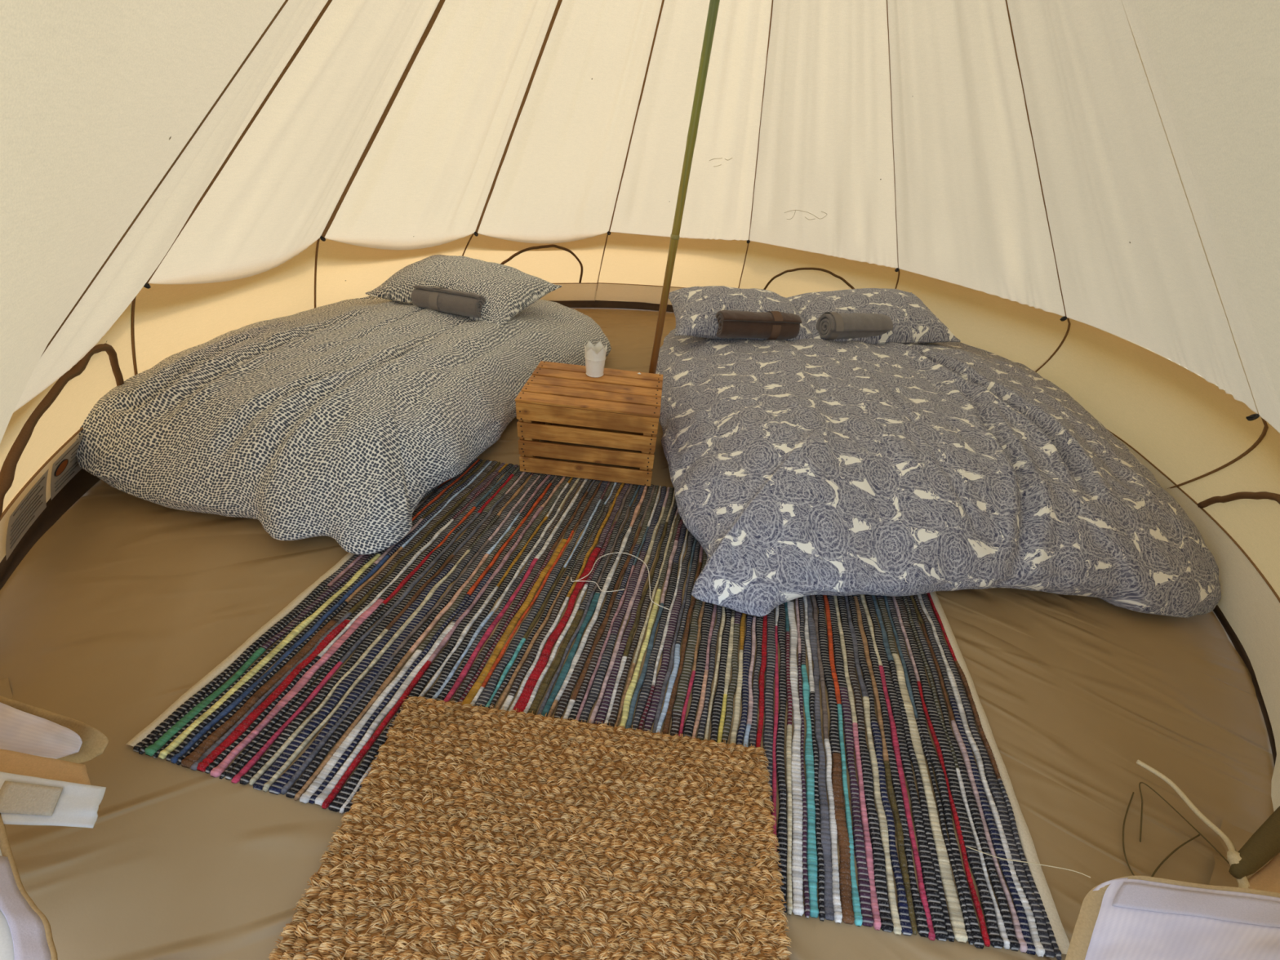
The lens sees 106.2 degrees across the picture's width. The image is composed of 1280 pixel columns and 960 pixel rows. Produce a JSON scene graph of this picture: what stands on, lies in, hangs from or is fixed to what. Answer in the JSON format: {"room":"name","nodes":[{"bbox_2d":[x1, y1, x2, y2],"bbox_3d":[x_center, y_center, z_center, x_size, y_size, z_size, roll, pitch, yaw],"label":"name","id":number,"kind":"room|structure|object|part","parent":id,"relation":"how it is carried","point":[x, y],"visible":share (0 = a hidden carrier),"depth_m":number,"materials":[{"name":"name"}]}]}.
{"room":"tent interior","nodes":[
{"label":"tent interior","id":0,"kind":"room"},
{"bbox_2d":[0,300,1276,959],"bbox_3d":[0.102,-0.249,2.190,4.065,0.071,4.143,6,34,0],"label":"floor","id":1,"kind":"structure","parent":0,"point":[115,603],"depth_m":1.11,"materials":[{"name":"brown fabric"}]},
{"bbox_2d":[75,295,611,554],"bbox_3d":[-1.069,-0.563,2.206,1.336,0.334,2.126,14,35,12],"label":"duvet","id":2,"kind":"object","parent":1,"relation":"on","point":[335,420],"visible":0.87,"depth_m":1.56,"materials":[{"name":"fabric"}]},
{"bbox_2d":[410,284,486,317],"bbox_3d":[-0.909,-0.851,2.286,0.346,0.116,0.121,13,35,10],"label":"rolled towel","id":3,"kind":"object","parent":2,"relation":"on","point":[437,299],"visible":1,"depth_m":2.25,"materials":[{"name":"grey fabric"}]},
{"bbox_2d":[364,254,562,328],"bbox_3d":[-0.916,-1.022,2.523,0.848,0.232,0.540,18,36,17],"label":"pillow","id":4,"kind":"object","parent":2,"relation":"on","point":[508,291],"visible":0.85,"depth_m":2.40,"materials":[{"name":"fabric"}]},
{"bbox_2d":[515,360,663,485],"bbox_3d":[-0.182,-0.232,1.891,0.504,0.304,0.375,6,34,0],"label":"wooden crate","id":5,"kind":"object","parent":1,"relation":"on","point":[620,409],"visible":0.99,"depth_m":1.75,"materials":[{"name":"brown wood"}]},
{"bbox_3d":[-0.408,-0.163,1.767,0.030,0.286,0.030,6,34,0],"label":"corner post","id":6,"kind":"part","parent":5,"relation":"part of","materials":[{"name":"brown wood"}]},
{"bbox_3d":[-0.421,-0.254,1.897,0.014,0.288,0.350,6,34,0],"label":"panel","id":7,"kind":"part","parent":5,"relation":"part of","materials":[{"name":"brown wood"}]},
{"bbox_2d":[584,340,607,377],"bbox_3d":[-0.173,-0.466,1.859,0.086,0.122,0.086,-2,35,-12],"label":"candle holder","id":8,"kind":"object","parent":5,"relation":"on","point":[594,355],"visible":1,"depth_m":1.84,"materials":[{"name":"white paint"}]},
{"bbox_3d":[0.021,-0.114,1.763,0.030,0.286,0.030,6,34,0],"label":"corner post","id":9,"kind":"part","parent":5,"relation":"part of","materials":[{"name":"brown wood"}]},
{"bbox_3d":[0.056,-0.200,1.893,0.014,0.288,0.350,6,34,0],"label":"panel","id":10,"kind":"part","parent":5,"relation":"part of","materials":[{"name":"brown wood"}]},
{"bbox_2d":[125,457,1069,959],"bbox_3d":[-0.019,0.354,1.343,1.878,0.015,1.219,8,34,3],"label":"rag rug","id":11,"kind":"object","parent":1,"relation":"on","point":[176,735],"visible":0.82,"depth_m":1.14,"materials":[{"name":"multicoloured fabric"}]},
{"bbox_2d":[268,695,791,959],"bbox_3d":[-0.145,0.668,0.842,0.819,0.018,0.553,6,34,0],"label":"coir doormat","id":12,"kind":"object","parent":11,"relation":"on","point":[472,833],"visible":1,"depth_m":0.85,"materials":[{"name":"brown wicker"}]},
{"bbox_2d":[570,552,669,609],"bbox_3d":[-0.040,0.281,1.429,0.302,0.007,0.171,13,35,10],"label":"thread","id":13,"kind":"object","parent":11,"relation":"on","point":[611,553],"visible":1,"depth_m":1.40},
{"bbox_2d":[648,0,719,373],"bbox_3d":[0.186,-1.266,1.555,0.184,2.472,0.060,6,34,0],"label":"pole","id":14,"kind":"object","parent":1,"relation":"on","point":[713,4],"visible":0.77,"depth_m":1.67,"materials":[{"name":"green wood"}]},
{"bbox_2d":[655,328,1221,617],"bbox_3d":[1.009,-0.354,2.205,1.907,0.358,2.344,6,34,0],"label":"duvet","id":15,"kind":"object","parent":1,"relation":"on","point":[804,467],"visible":0.88,"depth_m":1.55,"materials":[{"name":"fabric"}]},
{"bbox_2d":[668,285,813,340],"bbox_3d":[0.541,-0.913,2.612,0.768,0.230,0.500,2,35,-7],"label":"pillow","id":16,"kind":"object","parent":15,"relation":"on","point":[695,308],"visible":0.76,"depth_m":2.48,"materials":[{"name":"fabric"}]},
{"bbox_2d":[715,310,802,339],"bbox_3d":[0.597,-0.789,2.447,0.422,0.144,0.149,-2,35,-12],"label":"rolled towel","id":17,"kind":"object","parent":15,"relation":"on","point":[734,324],"visible":1,"depth_m":2.40,"materials":[{"name":"brown fabric"}]},
{"bbox_2d":[816,311,893,339],"bbox_3d":[1.117,-0.797,2.497,0.378,0.136,0.163,-6,36,-16],"label":"rolled towel","id":18,"kind":"object","parent":15,"relation":"on","point":[830,325],"visible":0.99,"depth_m":2.45,"materials":[{"name":"grey fabric"}]},
{"bbox_2d":[786,288,960,344],"bbox_3d":[1.255,-0.915,2.680,0.866,0.261,0.512,0,35,-9],"label":"pillow","id":19,"kind":"object","parent":15,"relation":"on","point":[913,322],"visible":0.62,"depth_m":2.56,"materials":[{"name":"fabric"}]},
{"bbox_2d":[0,0,1279,443],"bbox_3d":[0.352,-1.416,1.475,3.870,2.140,3.826,6,34,0],"label":"ceiling","id":20,"kind":"structure","parent":0,"point":[1112,166],"depth_m":1.64,"materials":[{"name":"fabric"}]},
{"bbox_3d":[-0.434,-0.949,0.675,1.320,2.140,1.885,6,34,0],"label":"roof panel","id":21,"kind":"part","parent":20,"relation":"part of","materials":[{"name":"fabric"}]},
{"bbox_3d":[-0.470,-1.239,0.962,1.701,1.884,0.882,-11,38,-24],"label":"roof panel","id":22,"kind":"part","parent":20,"relation":"part of","materials":[{"name":"fabric"}]},
{"bbox_3d":[-0.596,-1.493,1.330,1.662,1.908,0.929,6,34,0],"label":"roof panel","id":23,"kind":"part","parent":20,"relation":"part of","materials":[{"name":"fabric"}]},
{"bbox_3d":[-0.488,-1.826,1.831,1.706,1.907,0.648,13,35,10],"label":"roof panel","id":24,"kind":"part","parent":20,"relation":"part of","materials":[{"name":"fabric"}]},
{"bbox_3d":[-0.070,-1.867,1.948,0.882,1.898,1.417,-19,42,-32],"label":"roof panel","id":25,"kind":"part","parent":20,"relation":"part of","materials":[{"name":"fabric"}]},
{"bbox_3d":[0.556,-1.977,2.156,0.999,1.845,1.509,-5,36,-15],"label":"roof panel","id":26,"kind":"part","parent":20,"relation":"part of","materials":[{"name":"fabric"}]},
{"bbox_3d":[0.679,-2.005,2.211,1.746,1.838,0.972,-22,43,-35],"label":"roof panel","id":27,"kind":"part","parent":20,"relation":"part of","materials":[{"name":"fabric"}]},
{"bbox_3d":[1.119,-1.765,1.930,1.724,1.836,0.953,0,35,-9],"label":"roof panel","id":28,"kind":"part","parent":20,"relation":"part of","materials":[{"name":"fabric"}]},
{"bbox_3d":[1.169,-1.296,1.257,1.698,1.836,1.036,6,34,0],"label":"roof panel","id":29,"kind":"part","parent":20,"relation":"part of","materials":[{"name":"fabric"}]},
{"bbox_3d":[1.046,-0.990,0.828,1.550,1.872,1.366,6,34,0],"label":"roof panel","id":30,"kind":"part","parent":20,"relation":"part of","materials":[{"name":"fabric"}]},
{"bbox_3d":[0.734,-0.823,0.675,1.181,2.140,1.885,6,34,0],"label":"roof panel","id":31,"kind":"part","parent":20,"relation":"part of","materials":[{"name":"fabric"}]},
{"bbox_2d":[0,231,1279,887],"bbox_3d":[-0.047,-0.573,2.168,4.413,0.606,4.741,13,35,10],"label":"wall","id":32,"kind":"structure","parent":0,"point":[1197,442],"depth_m":1.92,"materials":[{"name":"fabric"}]},
{"bbox_2d":[9,476,44,548],"bbox_3d":[-1.624,0.082,1.276,0.059,0.103,0.195,-12,38,-24],"label":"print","id":33,"kind":"object","parent":32,"relation":"attached to","point":[30,503],"depth_m":1.27},
{"bbox_2d":[0,695,109,959],"bbox_3d":[-1.082,0.459,0.824,1.300,0.240,0.201,25,38,25],"label":"door","id":34,"kind":"structure","parent":32,"relation":"in","point":[43,781],"depth_m":0.71,"materials":[{"name":"fabric"}]},
{"bbox_3d":[-1.046,0.427,0.811,0.212,0.052,0.086,6,34,0],"label":"net panel","id":35,"kind":"part","parent":34,"relation":"part of","materials":[{"name":"white fabric"}]},
{"bbox_2d":[54,441,79,491],"bbox_3d":[-1.714,-0.042,1.439,0.056,0.100,0.156,-9,37,-20],"label":"print","id":36,"kind":"object","parent":32,"relation":"attached to","point":[66,462],"depth_m":1.43},
{"bbox_3d":[-1.556,-0.138,1.274,0.371,0.561,1.254,-11,38,-24],"label":"wall panel","id":37,"kind":"part","parent":32,"relation":"part of","materials":[{"name":"fabric"}]},
{"bbox_3d":[-1.702,-0.685,2.045,0.393,0.561,1.074,6,34,0],"label":"wall panel","id":38,"kind":"part","parent":32,"relation":"part of","materials":[{"name":"fabric"}]},
{"bbox_3d":[-1.416,-1.108,2.702,0.505,0.561,0.830,31,42,32],"label":"wall panel","id":39,"kind":"part","parent":32,"relation":"part of","materials":[{"name":"fabric"}]},
{"bbox_3d":[-0.722,-1.415,3.255,1.150,0.561,0.540,-19,42,-31],"label":"wall panel","id":40,"kind":"part","parent":32,"relation":"part of","materials":[{"name":"fabric"}]},
{"bbox_3d":[0.237,-1.551,3.602,1.080,0.561,0.440,-4,36,-14],"label":"wall panel","id":41,"kind":"part","parent":32,"relation":"part of","materials":[{"name":"fabric"}]},
{"bbox_3d":[1.198,-1.335,3.438,1.109,0.562,0.280,26,39,26],"label":"wall panel","id":42,"kind":"part","parent":32,"relation":"part of","materials":[{"name":"fabric"}]},
{"bbox_3d":[1.843,-0.857,2.844,0.271,0.563,1.164,-9,37,-21],"label":"wall panel","id":43,"kind":"part","parent":32,"relation":"part of","materials":[{"name":"fabric"}]},
{"bbox_2d":[965,759,1279,959],"bbox_3d":[0.981,0.651,0.840,0.807,0.269,0.295,-7,36,-18],"label":"door","id":44,"kind":"structure","parent":32,"relation":"in","point":[1128,917],"depth_m":0.75,"materials":[{"name":"white fabric"}]},
{"bbox_3d":[0.994,0.727,0.966,0.050,0.005,0.240,22,37,21],"label":"thin cord","id":45,"kind":"part","parent":44,"relation":"part of","materials":[{"name":"black fabric"}]},
{"bbox_3d":[1.030,0.749,0.937,0.250,0.009,0.016,-12,39,-25],"label":"thin cord","id":46,"kind":"part","parent":44,"relation":"part of","materials":[{"name":"black fabric"}]},
{"bbox_3d":[1.104,0.708,0.999,0.162,0.018,0.130,14,35,12],"label":"thin cord","id":47,"kind":"part","parent":44,"relation":"part of","materials":[{"name":"black fabric"}]},
{"bbox_3d":[1.075,0.637,0.943,0.034,0.067,0.194,9,35,4],"label":"tie cord","id":48,"kind":"part","parent":44,"relation":"part of","materials":[{"name":"beige fabric"}]},
{"bbox_3d":[2.001,-0.295,2.050,0.274,0.568,1.383,11,35,7],"label":"wall panel","id":49,"kind":"part","parent":32,"relation":"part of","materials":[{"name":"fabric"}]},
{"bbox_3d":[1.704,0.197,1.296,0.295,0.561,1.476,29,41,30],"label":"wall panel","id":50,"kind":"part","parent":32,"relation":"part of","materials":[{"name":"fabric"}]}
]}

